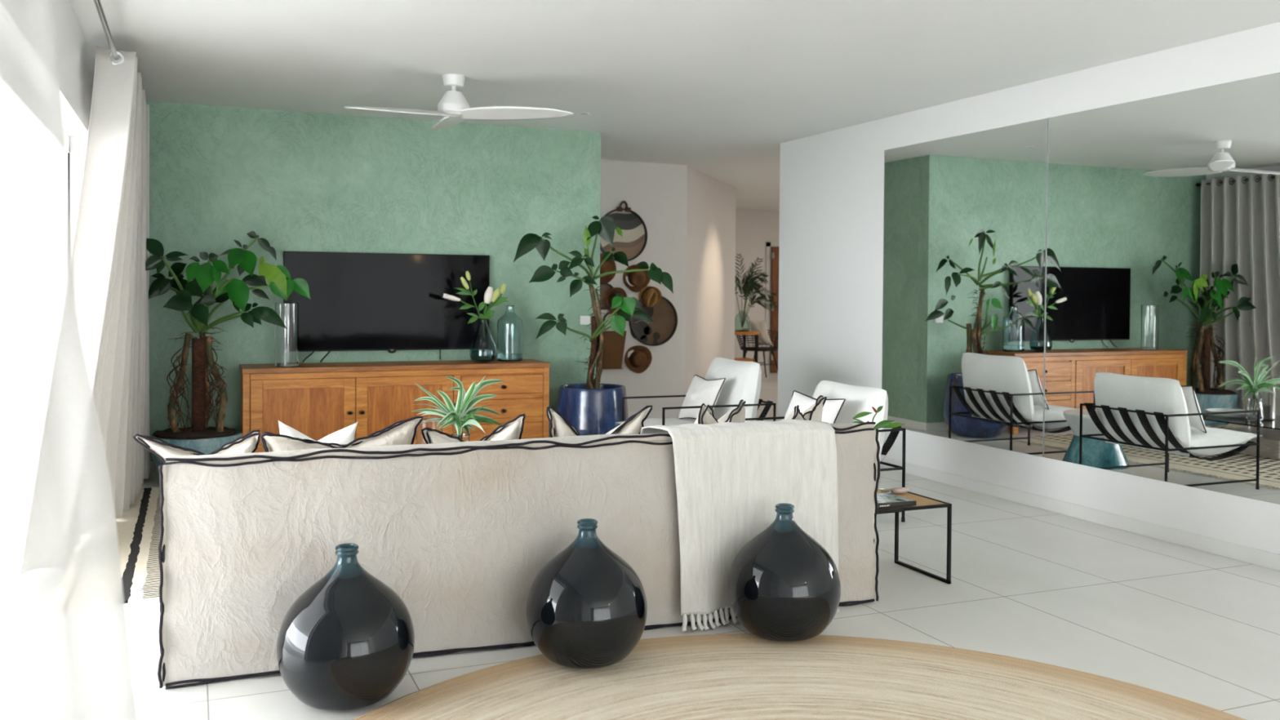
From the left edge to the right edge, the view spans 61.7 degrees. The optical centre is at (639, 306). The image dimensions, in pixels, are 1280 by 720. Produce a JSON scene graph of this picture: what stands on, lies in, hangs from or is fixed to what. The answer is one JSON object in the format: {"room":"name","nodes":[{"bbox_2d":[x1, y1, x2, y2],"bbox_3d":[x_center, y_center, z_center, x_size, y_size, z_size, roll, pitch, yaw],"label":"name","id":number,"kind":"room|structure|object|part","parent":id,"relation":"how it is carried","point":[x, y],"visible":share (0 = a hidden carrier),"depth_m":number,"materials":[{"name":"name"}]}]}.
{"room":"living room","nodes":[
{"label":"living room","id":0,"kind":"room"},
{"bbox_2d":[52,0,94,248],"bbox_3d":[-1.334,-0.029,1.538,0.284,2.490,12.268,0,1,-23],"label":"wall","id":1,"kind":"structure","parent":0,"point":[75,59],"depth_m":5.13,"materials":[{"name":"white paint"}]},
{"bbox_2d":[63,129,70,217],"bbox_3d":[-2.395,0.147,4.086,0.073,2.043,3.480,0,1,-23],"label":"window","id":2,"kind":"structure","parent":1,"relation":"in","point":[67,139],"depth_m":5.64,"materials":[{"name":"white glass"}]},
{"bbox_2d":[93,0,119,60],"bbox_3d":[-2.013,-1.189,3.746,0.177,0.060,7.305,0,1,-23],"label":"curtain rod","id":3,"kind":"object","parent":1,"relation":"attached to","point":[98,4],"visible":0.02,"depth_m":4.60,"materials":[{"name":"silver metal"}]},
{"bbox_2d":[0,0,137,719],"bbox_3d":[-0.698,0.016,1.118,0.317,2.398,1.600,0,1,-23],"label":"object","id":4,"kind":"object","parent":3,"relation":"hanging from","point":[64,649],"visible":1,"depth_m":1.61,"materials":[{"name":"white fabric"}]},
{"bbox_2d":[71,45,150,518],"bbox_3d":[-2.835,-0.079,5.812,0.356,2.376,2.670,0,1,-17],"label":"curtain","id":5,"kind":"object","parent":3,"relation":"hanging from","point":[110,254],"visible":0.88,"depth_m":5.38,"materials":[{"name":"fabric"}]},
{"bbox_2d":[146,101,600,461],"bbox_3d":[-1.942,-0.132,7.850,3.462,2.490,0.150,0,1,-23],"label":"wall","id":6,"kind":"structure","parent":0,"point":[300,181],"depth_m":7.72,"materials":[{"name":"green paint"}]},
{"bbox_2d":[579,315,590,324],"bbox_3d":[-0.430,0.106,8.397,0.084,0.070,0.013,0,1,-23],"label":"light switch","id":7,"kind":"object","parent":6,"relation":"attached to","point":[584,320],"visible":0.95,"depth_m":8.39,"materials":[{"name":"white plastic"}]},
{"bbox_2d":[599,160,687,412],"bbox_3d":[-0.353,-0.158,10.337,1.689,2.490,0.150,0,1,-23],"label":"wall","id":8,"kind":"structure","parent":0,"point":[656,193],"depth_m":10.47,"materials":[{"name":"paint"}]},
{"bbox_2d":[150,409,680,471],"bbox_3d":[-1.535,1.066,8.867,5.001,0.070,1.694,0,1,-23],"label":"baseboard","id":9,"kind":"structure","parent":8,"relation":"attached to","point":[673,413],"depth_m":10.48,"materials":[{"name":"white paint"}]},
{"bbox_2d":[600,282,616,310],"bbox_3d":[-0.353,-0.101,10.231,0.260,0.260,0.046,0,1,-23],"label":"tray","id":10,"kind":"object","parent":8,"relation":"attached to","point":[606,286],"visible":0.46,"depth_m":10.24,"materials":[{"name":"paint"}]},
{"bbox_2d":[600,253,616,284],"bbox_3d":[-0.348,-0.360,10.184,0.308,0.300,0.115,0,1,-29],"label":"hat","id":11,"kind":"object","parent":8,"relation":"attached to","point":[608,266],"visible":0.55,"depth_m":10.23,"materials":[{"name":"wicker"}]},
{"bbox_3d":[-0.348,-0.365,10.182,0.160,0.160,0.110,0,1,-28],"label":"crown","id":12,"kind":"part","parent":11,"relation":"part of","materials":[{"name":"wicker"}]},
{"bbox_2d":[602,311,626,368],"bbox_3d":[-0.278,0.321,10.218,0.318,0.545,0.134,0,1,-23],"label":"wall basket","id":13,"kind":"object","parent":8,"relation":"attached to","point":[612,356],"visible":0.65,"depth_m":10.18,"materials":[{"name":"wicker"}]},
{"bbox_3d":[-0.270,0.141,10.220,0.207,0.184,0.081,0,1,-23],"label":"handle","id":14,"kind":"part","parent":13,"relation":"part of","materials":[{"name":"brown leather"}]},
{"bbox_2d":[603,287,626,314],"bbox_3d":[-0.222,-0.059,10.245,0.261,0.256,0.125,0,1,-23],"label":"hat","id":15,"kind":"object","parent":8,"relation":"attached to","point":[618,290],"visible":0.44,"depth_m":10.25,"materials":[{"name":"wicker"}]},
{"bbox_3d":[-0.221,-0.065,10.242,0.141,0.140,0.121,0,1,-23],"label":"crown","id":16,"kind":"part","parent":15,"relation":"part of","materials":[{"name":"wicker"}]},
{"bbox_2d":[600,200,647,261],"bbox_3d":[-0.169,-0.725,10.291,0.512,0.588,0.056,0,1,-23],"label":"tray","id":17,"kind":"object","parent":8,"relation":"attached to","point":[633,243],"visible":0.63,"depth_m":10.32,"materials":[{"name":"paint"}]},
{"bbox_2d":[622,264,650,292],"bbox_3d":[-0.020,-0.273,10.328,0.274,0.268,0.135,0,1,-23],"label":"hat","id":18,"kind":"object","parent":8,"relation":"attached to","point":[639,279],"visible":0.89,"depth_m":10.33,"materials":[{"name":"wicker"}]},
{"bbox_3d":[-0.018,-0.281,10.326,0.166,0.165,0.131,0,1,-23],"label":"crown","id":19,"kind":"part","parent":18,"relation":"part of","materials":[{"name":"wicker"}]},
{"bbox_2d":[624,345,652,373],"bbox_3d":[-0.006,0.510,10.347,0.275,0.269,0.132,0,1,-23],"label":"hat","id":20,"kind":"object","parent":8,"relation":"attached to","point":[640,359],"visible":1,"depth_m":10.36,"materials":[{"name":"wicker"}]},
{"bbox_3d":[-0.004,0.507,10.346,0.161,0.161,0.127,0,1,-23],"label":"crown","id":21,"kind":"part","parent":20,"relation":"part of","materials":[{"name":"wicker"}]},
{"bbox_2d":[638,286,662,306],"bbox_3d":[0.106,-0.087,10.376,0.235,0.226,0.153,0,1,-23],"label":"hat","id":22,"kind":"object","parent":8,"relation":"attached to","point":[649,294],"visible":1,"depth_m":10.36,"materials":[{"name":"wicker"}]},
{"bbox_3d":[0.110,-0.091,10.377,0.158,0.188,0.152,0,1,-23],"label":"crown","id":23,"kind":"part","parent":22,"relation":"part of","materials":[{"name":"wicker"}]},
{"bbox_2d":[628,294,677,346],"bbox_3d":[0.132,0.132,10.438,0.500,0.500,0.046,0,1,-23],"label":"mirror","id":24,"kind":"object","parent":8,"relation":"attached to","point":[664,314],"visible":0.88,"depth_m":10.45,"materials":[{"name":"mirror"}]},
{"bbox_2d":[68,0,1279,210],"bbox_3d":[2.735,-1.387,6.971,11.980,0.120,19.200,0,1,-23],"label":"ceiling","id":25,"kind":"structure","parent":0,"point":[715,88],"depth_m":5.63,"materials":[{"name":"paint"}]},
{"bbox_2d":[344,73,573,129],"bbox_3d":[-1.173,-1.206,6.371,1.251,0.282,1.145,0,1,-23],"label":"ceiling fan","id":26,"kind":"object","parent":25,"relation":"hanging from","point":[453,104],"visible":1,"depth_m":6.17,"materials":[{"name":"white plastic"}]},
{"bbox_3d":[-1.357,-1.099,5.978,0.186,0.076,0.691,1,1,42],"label":"blade","id":27,"kind":"part","parent":26,"relation":"part of","materials":[{"name":"white plastic"}]},
{"bbox_3d":[-1.188,-1.131,6.611,0.199,0.056,0.692,0,1,-23],"label":"blade","id":28,"kind":"part","parent":26,"relation":"part of","materials":[{"name":"white plastic"}]},
{"bbox_3d":[-1.085,-1.265,6.244,0.026,0.040,0.026,0,1,-23],"label":"down rod","id":29,"kind":"part","parent":26,"relation":"part of","materials":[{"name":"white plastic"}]},
{"bbox_3d":[-0.720,-1.112,6.145,0.690,0.054,0.186,1,1,12],"label":"blade","id":30,"kind":"part","parent":26,"relation":"part of","materials":[{"name":"white plastic"}]},
{"bbox_2d":[577,112,590,115],"bbox_3d":[-0.394,-1.356,7.530,0.084,0.005,0.084,0,1,-23],"label":"recessed light","id":31,"kind":"object","parent":25,"relation":"in","point":[580,113],"visible":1,"depth_m":7.54,"materials":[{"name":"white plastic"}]},
{"bbox_2d":[124,372,1279,719],"bbox_3d":[2.715,1.212,7.011,11.980,0.100,19.200,0,1,-23],"label":"floor","id":32,"kind":"structure","parent":0,"point":[1029,583],"depth_m":4.18,"materials":[{"name":"tile"}]},
{"bbox_2d":[115,487,159,603],"bbox_3d":[-1.293,1.139,5.917,3.211,0.018,2.566,0,1,-23],"label":"area rug","id":33,"kind":"object","parent":32,"relation":"on","point":[138,531],"visible":0.02,"depth_m":5.10,"materials":[{"name":"fabric"}]},
{"bbox_3d":[-1.121,1.014,5.946,0.800,0.253,0.900,0,1,-23],"label":"coffee table","id":34,"kind":"object","parent":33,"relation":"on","visible":0},
{"bbox_2d":[415,417,442,444],"bbox_3d":[-1.172,0.753,5.952,0.146,0.265,0.146,0,1,-23],"label":"glass","id":35,"kind":"object","parent":34,"relation":"on","point":[432,424],"visible":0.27,"depth_m":5.89,"materials":[{"name":"clear glass"}]},
{"bbox_2d":[450,432,470,441],"bbox_3d":[-1.004,0.799,5.986,0.128,0.175,0.128,0,1,-23],"label":"glass vase","id":36,"kind":"object","parent":34,"relation":"on","point":[465,437],"visible":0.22,"depth_m":5.95,"materials":[{"name":"clear glass"}]},
{"bbox_2d":[412,375,503,435],"bbox_3d":[-1.004,0.624,5.961,0.600,0.499,0.509,0,1,-31],"label":"spider plant","id":37,"kind":"object","parent":36,"relation":"in","point":[460,414],"visible":0.97,"depth_m":5.96,"materials":[{"name":"green plant"}]},
{"bbox_2d":[145,231,310,479],"bbox_3d":[-2.666,0.309,6.911,0.988,1.627,0.662,0,1,-23],"label":"potted plant","id":38,"kind":"object","parent":32,"relation":"on","point":[199,437],"visible":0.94,"depth_m":6.81,"materials":[{"name":"green plant"}]},
{"bbox_3d":[-2.855,0.969,6.901,0.554,0.305,0.554,0,1,-23],"label":"pot","id":39,"kind":"part","parent":38,"relation":"part of","materials":[{"name":"blue ceramic"}]},
{"bbox_3d":[-2.718,-0.146,6.884,0.645,0.638,0.511,0,1,-23],"label":"stem","id":40,"kind":"part","parent":38,"relation":"part of","materials":[{"name":"green plant"}]},
{"bbox_2d":[275,543,414,711],"bbox_3d":[-0.892,0.958,3.260,0.406,0.465,0.406,1,1,30],"label":"demijohn","id":41,"kind":"object","parent":32,"relation":"on","point":[347,642],"visible":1,"depth_m":3.12,"materials":[{"name":"black glass"}]},
{"bbox_2d":[239,359,550,453],"bbox_3d":[-1.708,0.760,7.587,2.102,0.718,0.480,0,1,-23],"label":"sideboard","id":42,"kind":"object","parent":32,"relation":"on","point":[317,400],"visible":0.56,"depth_m":7.34,"materials":[{"name":"brown wood"}]},
{"bbox_2d":[275,302,298,366],"bbox_3d":[-2.393,0.188,7.258,0.154,0.425,0.154,0,1,-23],"label":"vase","id":43,"kind":"object","parent":42,"relation":"on","point":[286,341],"visible":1,"depth_m":7.19,"materials":[{"name":"clear glass"}]},
{"bbox_3d":[-2.242,0.738,7.143,0.668,0.513,0.022,0,1,-23],"label":"door","id":44,"kind":"part","parent":42,"relation":"part of","materials":[{"name":"brown wood"}]},
{"bbox_3d":[-2.244,0.738,7.149,0.522,0.393,0.009,0,1,-23],"label":"door panel","id":45,"kind":"part","parent":42,"relation":"part of","materials":[{"name":"brown wood"}]},
{"bbox_2d":[283,251,489,362],"bbox_3d":[-1.819,0.004,7.784,1.470,0.783,0.071,0,1,-23],"label":"television","id":46,"kind":"object","parent":42,"relation":"on","point":[391,302],"visible":0.91,"depth_m":7.74,"materials":[{"name":"black metal"}]},
{"bbox_3d":[-1.623,0.738,7.402,0.664,0.513,0.022,0,1,-23],"label":"door","id":47,"kind":"part","parent":42,"relation":"part of","materials":[{"name":"brown wood"}]},
{"bbox_3d":[-1.625,0.738,7.408,0.518,0.393,0.009,0,1,-23],"label":"door panel","id":48,"kind":"part","parent":42,"relation":"part of","materials":[{"name":"brown wood"}]},
{"bbox_2d":[469,318,497,362],"bbox_3d":[-1.136,0.244,7.768,0.198,0.315,0.198,0,1,-23],"label":"vase","id":49,"kind":"object","parent":42,"relation":"on","point":[483,348],"visible":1,"depth_m":7.71,"materials":[{"name":"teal glass"}]},
{"bbox_2d":[443,271,484,324],"bbox_3d":[-1.275,-0.017,7.722,0.313,0.482,0.070,0,1,-23],"label":"stem","id":50,"kind":"object","parent":49,"relation":"in","point":[481,306],"visible":1,"depth_m":7.72,"materials":[{"name":"green plant"}]},
{"bbox_3d":[-1.215,0.015,7.731,0.175,0.419,0.008,0,1,-23],"label":"stem","id":51,"kind":"part","parent":50,"relation":"part of","materials":[{"name":"green plant"}]},
{"bbox_2d":[479,283,508,319],"bbox_3d":[-1.064,0.032,7.798,0.221,0.403,0.070,0,1,-23],"label":"stem","id":52,"kind":"object","parent":49,"relation":"in","point":[489,296],"visible":1,"depth_m":7.78,"materials":[{"name":"green plant"}]},
{"bbox_3d":[-1.071,0.067,7.792,0.146,0.334,0.008,0,1,-23],"label":"stem","id":53,"kind":"part","parent":52,"relation":"part of","materials":[{"name":"green plant"}]},
{"bbox_3d":[-0.984,0.575,7.666,0.601,0.166,0.022,0,1,-23],"label":"drawer","id":54,"kind":"part","parent":42,"relation":"part of","materials":[{"name":"brown wood"}]},
{"bbox_3d":[-0.986,0.919,7.671,0.601,0.166,0.022,0,1,-23],"label":"drawer","id":55,"kind":"part","parent":42,"relation":"part of","materials":[{"name":"brown wood"}]},
{"bbox_3d":[-0.985,0.747,7.668,0.601,0.166,0.022,0,1,-23],"label":"drawer","id":56,"kind":"part","parent":42,"relation":"part of","materials":[{"name":"brown wood"}]},
{"bbox_2d":[497,305,523,361],"bbox_3d":[-0.965,0.195,7.947,0.190,0.410,0.190,0,1,-23],"label":"bottle vase","id":57,"kind":"object","parent":42,"relation":"on","point":[509,326],"visible":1,"depth_m":7.87,"materials":[{"name":"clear glass"}]},
{"bbox_2d":[157,422,879,689],"bbox_3d":[-0.440,0.816,4.228,2.648,0.731,0.973,0,1,-23],"label":"sofa","id":58,"kind":"object","parent":32,"relation":"on","point":[462,532],"visible":0.69,"depth_m":3.61,"materials":[{"name":"fabric"}]},
{"bbox_2d":[133,430,260,464],"bbox_3d":[-1.528,0.596,3.697,0.171,0.352,0.418,1,1,39],"label":"cushion","id":59,"kind":"object","parent":58,"relation":"on","point":[247,443],"visible":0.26,"depth_m":3.68,"materials":[{"name":"fabric"}]},
{"bbox_2d":[278,420,357,444],"bbox_3d":[-1.263,0.587,4.183,0.396,0.317,0.168,0,1,-23],"label":"cushion","id":60,"kind":"object","parent":58,"relation":"on","point":[346,435],"visible":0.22,"depth_m":4.15,"materials":[{"name":"white fabric"}]},
{"bbox_2d":[261,416,423,452],"bbox_3d":[-1.092,0.601,3.900,0.575,0.393,0.183,0,1,-32],"label":"cushion","id":61,"kind":"object","parent":58,"relation":"on","point":[403,432],"visible":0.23,"depth_m":3.89,"materials":[{"name":"fabric"}]},
{"bbox_2d":[421,413,525,444],"bbox_3d":[-0.630,0.605,4.097,0.389,0.406,0.179,0,1,-2],"label":"cushion","id":62,"kind":"object","parent":58,"relation":"on","point":[513,429],"visible":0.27,"depth_m":4.04,"materials":[{"name":"fabric"}]},
{"bbox_2d":[546,405,652,437],"bbox_3d":[-0.178,0.561,4.229,0.438,0.370,0.178,0,1,-23],"label":"cushion","id":63,"kind":"object","parent":58,"relation":"on","point":[560,426],"visible":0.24,"depth_m":4.17,"materials":[{"name":"fabric"}]},
{"bbox_2d":[693,399,746,424],"bbox_3d":[0.317,0.590,4.665,0.178,0.407,0.661,1,1,21],"label":"cushion","id":64,"kind":"object","parent":58,"relation":"on","point":[737,415],"visible":0.23,"depth_m":4.75,"materials":[{"name":"fabric"}]},
{"bbox_2d":[640,418,840,631],"bbox_3d":[0.381,0.818,4.185,0.708,0.741,0.401,0,1,-23],"label":"throw blanket","id":65,"kind":"object","parent":58,"relation":"on","point":[731,477],"visible":0.81,"depth_m":4.01,"materials":[{"name":"fabric"}]},
{"bbox_2d":[786,395,826,421],"bbox_3d":[0.684,0.585,4.676,0.166,0.372,0.403,1,1,25],"label":"cushion","id":66,"kind":"object","parent":58,"relation":"on","point":[814,412],"visible":0.26,"depth_m":4.72,"materials":[{"name":"fabric"}]},
{"bbox_2d":[513,215,673,435],"bbox_3d":[-0.401,0.226,7.914,1.236,1.796,0.657,0,1,-23],"label":"potted plant","id":67,"kind":"object","parent":32,"relation":"on","point":[593,407],"visible":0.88,"depth_m":7.79,"materials":[{"name":"green plant"}]},
{"bbox_3d":[-0.356,0.857,7.997,0.560,0.532,0.560,0,1,-23],"label":"pot","id":68,"kind":"part","parent":67,"relation":"part of","materials":[{"name":"ceramic"}]},
{"bbox_3d":[-0.322,-0.186,7.769,0.386,0.893,0.812,1,1,40],"label":"stem","id":69,"kind":"part","parent":67,"relation":"part of","materials":[{"name":"green plant"}]},
{"bbox_2d":[615,357,776,426],"bbox_3d":[0.361,0.751,7.235,0.880,0.779,0.710,0,1,-23],"label":"armchair","id":70,"kind":"object","parent":32,"relation":"on","point":[743,379],"visible":0.33,"depth_m":7.13,"materials":[{"name":"white fabric"}]},
{"bbox_3d":[-0.118,0.867,7.410,0.012,0.486,0.012,0,1,-23],"label":"leg","id":71,"kind":"part","parent":70,"relation":"part of","materials":[{"name":"black metal"}]},
{"bbox_2d":[615,417,695,426],"bbox_3d":[0.305,0.848,7.213,0.760,0.165,0.660,0,1,-23],"label":"seat cushion","id":72,"kind":"object","parent":70,"relation":"on","point":[651,421],"depth_m":7.18,"materials":[{"name":"white fabric"}]},
{"bbox_3d":[0.148,0.879,6.775,0.012,0.486,0.012,0,1,-23],"label":"leg","id":73,"kind":"part","parent":70,"relation":"part of","materials":[{"name":"black metal"}]},
{"bbox_3d":[0.386,0.858,7.247,0.815,0.454,0.700,0,1,-23],"label":"frame","id":74,"kind":"part","parent":70,"relation":"part of","materials":[{"name":"black metal"}]},
{"bbox_2d":[677,374,725,419],"bbox_3d":[0.407,0.622,7.195,0.158,0.312,0.399,0,1,-26],"label":"throw pillow","id":75,"kind":"object","parent":70,"relation":"on","point":[701,390],"visible":0.77,"depth_m":7.13,"materials":[{"name":"white fabric"}]},
{"bbox_2d":[705,357,761,422],"bbox_3d":[0.606,0.623,7.335,0.226,0.521,0.700,0,1,-23],"label":"cushion","id":76,"kind":"object","parent":70,"relation":"on","point":[743,379],"depth_m":7.13,"materials":[{"name":"white fabric"}]},
{"bbox_3d":[0.888,0.880,7.085,0.012,0.486,0.012,0,1,-23],"label":"leg","id":77,"kind":"part","parent":70,"relation":"part of","materials":[{"name":"black metal"}]},
{"bbox_2d":[734,330,759,363],"bbox_3d":[1.252,0.687,14.520,0.610,0.705,0.400,0,1,-23],"label":"console table","id":78,"kind":"object","parent":32,"relation":"on","point":[744,358],"visible":0.41,"depth_m":14.46,"materials":[{"name":"brown wood"}]},
{"bbox_2d":[734,311,751,331],"bbox_3d":[1.389,0.194,14.568,0.230,0.280,0.230,0,1,-23],"label":"vase","id":79,"kind":"object","parent":78,"relation":"on","point":[742,322],"visible":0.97,"depth_m":14.48,"materials":[{"name":"green glass"}]},
{"bbox_2d":[734,253,777,314],"bbox_3d":[1.471,-0.218,14.591,0.917,1.011,0.270,0,1,-13],"label":"fronds","id":80,"kind":"object","parent":79,"relation":"in","point":[749,285],"visible":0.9,"depth_m":14.56,"materials":[{"name":"green plant"}]},
{"bbox_3d":[1.440,0.697,14.783,0.030,0.680,0.030,0,1,-23],"label":"leg","id":81,"kind":"part","parent":78,"relation":"part of","materials":[{"name":"black metal"}]},
{"bbox_2d":[734,357,755,361],"bbox_3d":[1.270,0.720,14.528,0.550,0.030,0.320,0,1,-23],"label":"shelf","id":82,"kind":"object","parent":78,"relation":"attached to","point":[745,359],"depth_m":14.46,"materials":[{"name":"brown wood"}]},
{"bbox_3d":[1.571,0.703,14.469,0.030,0.680,0.030,0,1,-23],"label":"leg","id":83,"kind":"part","parent":78,"relation":"part of","materials":[{"name":"black metal"}]},
{"bbox_2d":[736,328,777,377],"bbox_3d":[1.682,0.675,15.213,0.695,0.711,0.594,0,1,-23],"label":"rattan chair","id":84,"kind":"object","parent":32,"relation":"on","point":[748,348],"visible":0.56,"depth_m":15.08,"materials":[{"name":"black wicker"}]},
{"bbox_3d":[1.692,0.598,15.190,0.550,0.040,0.547,0,1,-23],"label":"seat","id":85,"kind":"part","parent":84,"relation":"part of","materials":[{"name":"black metal"}]},
{"bbox_2d":[749,319,773,346],"bbox_3d":[1.692,0.369,15.120,0.414,0.400,0.147,1,1,6],"label":"cushion","id":86,"kind":"object","parent":84,"relation":"on","point":[760,326],"visible":0.83,"depth_m":15.07,"materials":[{"name":"fabric"}]},
{"bbox_3d":[1.796,0.815,15.420,0.022,0.427,0.168,1,1,26],"label":"leg","id":87,"kind":"part","parent":84,"relation":"part of","materials":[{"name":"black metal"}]},
{"bbox_3d":[1.926,0.821,15.109,0.168,0.427,0.022,1,1,19],"label":"leg","id":88,"kind":"part","parent":84,"relation":"part of","materials":[{"name":"black metal"}]},
{"bbox_2d":[352,633,1245,719],"bbox_3d":[0.481,1.210,2.414,2.955,0.010,2.958,0,1,-23],"label":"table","id":89,"kind":"object","parent":32,"relation":"on","point":[725,676],"visible":0.91,"depth_m":3.33,"materials":[{"name":"wicker"}]},
{"bbox_2d":[525,518,647,669],"bbox_3d":[-0.178,0.948,3.591,0.406,0.465,0.406,1,1,30],"label":"demijohn","id":90,"kind":"object","parent":89,"relation":"on","point":[586,608],"visible":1,"depth_m":3.45,"materials":[{"name":"black glass"}]},
{"bbox_2d":[727,502,840,641],"bbox_3d":[0.522,0.949,3.878,0.406,0.465,0.406,1,1,15],"label":"demijohn","id":91,"kind":"object","parent":89,"relation":"on","point":[784,585],"visible":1,"depth_m":3.74,"materials":[{"name":"black glass"}]},
{"bbox_2d":[716,380,906,522],"bbox_3d":[0.906,0.802,5.976,0.880,0.724,0.710,0,1,-23],"label":"armchair","id":92,"kind":"object","parent":32,"relation":"on","point":[859,399],"visible":0.15,"depth_m":5.87,"materials":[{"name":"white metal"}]},
{"bbox_3d":[0.931,0.881,5.988,0.815,0.454,0.700,0,1,-23],"label":"frame","id":93,"kind":"part","parent":92,"relation":"part of","materials":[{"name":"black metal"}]},
{"bbox_2d":[783,390,845,423],"bbox_3d":[0.927,0.639,5.905,0.154,0.326,0.416,0,1,-37],"label":"throw pillow","id":94,"kind":"object","parent":92,"relation":"on","point":[832,408],"visible":0.38,"depth_m":5.85,"materials":[{"name":"white fabric"}]},
{"bbox_2d":[812,380,888,459],"bbox_3d":[1.151,0.682,6.077,0.226,0.484,0.700,0,1,-23],"label":"cushion","id":95,"kind":"object","parent":92,"relation":"on","point":[859,399],"depth_m":5.89,"materials":[{"name":"white fabric"}]},
{"bbox_2d":[879,454,884,461],"bbox_3d":[0.851,0.872,5.954,0.760,0.165,0.660,0,1,-23],"label":"seat cushion","id":96,"kind":"object","parent":92,"relation":"on","point":[881,456],"depth_m":5.80,"materials":[{"name":"white fabric"}]},
{"bbox_3d":[1.434,0.904,5.826,0.012,0.486,0.012,0,1,-23],"label":"leg","id":97,"kind":"part","parent":92,"relation":"part of","materials":[{"name":"black metal"}]},
{"bbox_2d":[876,491,951,583],"bbox_3d":[1.073,1.013,4.692,0.408,0.344,0.383,0,1,-23],"label":"side table","id":98,"kind":"object","parent":32,"relation":"on","point":[923,502],"visible":0.39,"depth_m":4.60,"materials":[{"name":"black metal"}]},
{"bbox_2d":[877,488,893,493],"bbox_3d":[1.089,0.832,4.829,0.125,0.013,0.062,0,1,-23],"label":"glass dish","id":99,"kind":"object","parent":98,"relation":"on","point":[889,491],"visible":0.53,"depth_m":4.84,"materials":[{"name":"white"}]},
{"bbox_2d":[876,492,916,508],"bbox_3d":[1.012,0.831,4.594,0.263,0.022,0.213,0,1,-23],"label":"magazine","id":100,"kind":"object","parent":98,"relation":"on","point":[885,500],"visible":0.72,"depth_m":4.54,"materials":[{"name":"paper"}]},
{"bbox_2d":[892,487,909,493],"bbox_3d":[1.174,0.827,4.826,0.090,0.026,0.047,0,1,-23],"label":"pebble","id":101,"kind":"object","parent":98,"relation":"on","point":[897,490],"visible":1,"depth_m":4.81,"materials":[{"name":"stone"}]},
{"bbox_3d":[0.896,0.801,4.764,0.076,0.075,0.076,0,1,-23],"label":"vase","id":102,"kind":"object","parent":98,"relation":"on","visible":0},
{"bbox_2d":[852,405,903,429],"bbox_3d":[1.048,0.640,4.850,0.372,0.377,0.058,0,1,-23],"label":"stem","id":103,"kind":"object","parent":102,"relation":"in","point":[884,424],"visible":0.48,"depth_m":4.86,"materials":[{"name":"green plant"}]},
{"bbox_3d":[0.983,0.654,4.818,0.230,0.350,0.024,0,1,-30],"label":"stem","id":104,"kind":"part","parent":103,"relation":"part of","materials":[{"name":"green plant"}]},
{"bbox_2d":[684,164,736,397],"bbox_3d":[0.749,-0.172,11.783,0.128,2.490,2.449,1,1,16],"label":"wall","id":105,"kind":"structure","parent":0,"point":[710,277],"depth_m":11.56,"materials":[{"name":"paint"}]},
{"bbox_2d":[734,208,779,373],"bbox_3d":[2.330,-0.235,16.660,5.250,2.490,0.150,0,1,-23],"label":"wall","id":106,"kind":"structure","parent":0,"point":[754,228],"depth_m":16.32,"materials":[{"name":"paint"}]},
{"bbox_2d":[764,242,779,373],"bbox_3d":[2.405,0.012,16.547,1.000,2.000,0.105,0,1,-23],"label":"door","id":107,"kind":"structure","parent":106,"relation":"in","point":[772,285],"depth_m":16.38,"materials":[{"name":"brown wood"}]},
{"bbox_2d":[777,22,1279,554],"bbox_3d":[3.585,-0.021,3.485,0.197,2.490,12.067,0,1,-23],"label":"wall","id":108,"kind":"structure","parent":0,"point":[832,183],"depth_m":7.14,"materials":[{"name":"white paint"}]},
{"bbox_2d":[881,118,1048,457],"bbox_3d":[2.040,-0.122,6.916,0.006,1.958,1.579,0,1,-23],"label":"wall mirror","id":109,"kind":"object","parent":108,"relation":"attached to","point":[965,215],"visible":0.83,"depth_m":6.80,"materials":[{"name":"clear glass"}]},
{"bbox_2d":[880,457,1279,571],"bbox_3d":[3.479,1.186,3.464,0.012,0.075,12.067,0,1,-23],"label":"baseboard","id":110,"kind":"structure","parent":108,"relation":"attached to","point":[1247,554],"depth_m":5.76,"materials":[{"name":"white paint"}]},
{"bbox_2d":[1043,71,1279,504],"bbox_3d":[2.651,-0.095,5.452,0.006,1.958,1.588,0,1,-23],"label":"wall mirror","id":111,"kind":"object","parent":108,"relation":"attached to","point":[1162,322],"visible":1,"depth_m":5.39,"materials":[{"name":"clear glass"}]}
]}

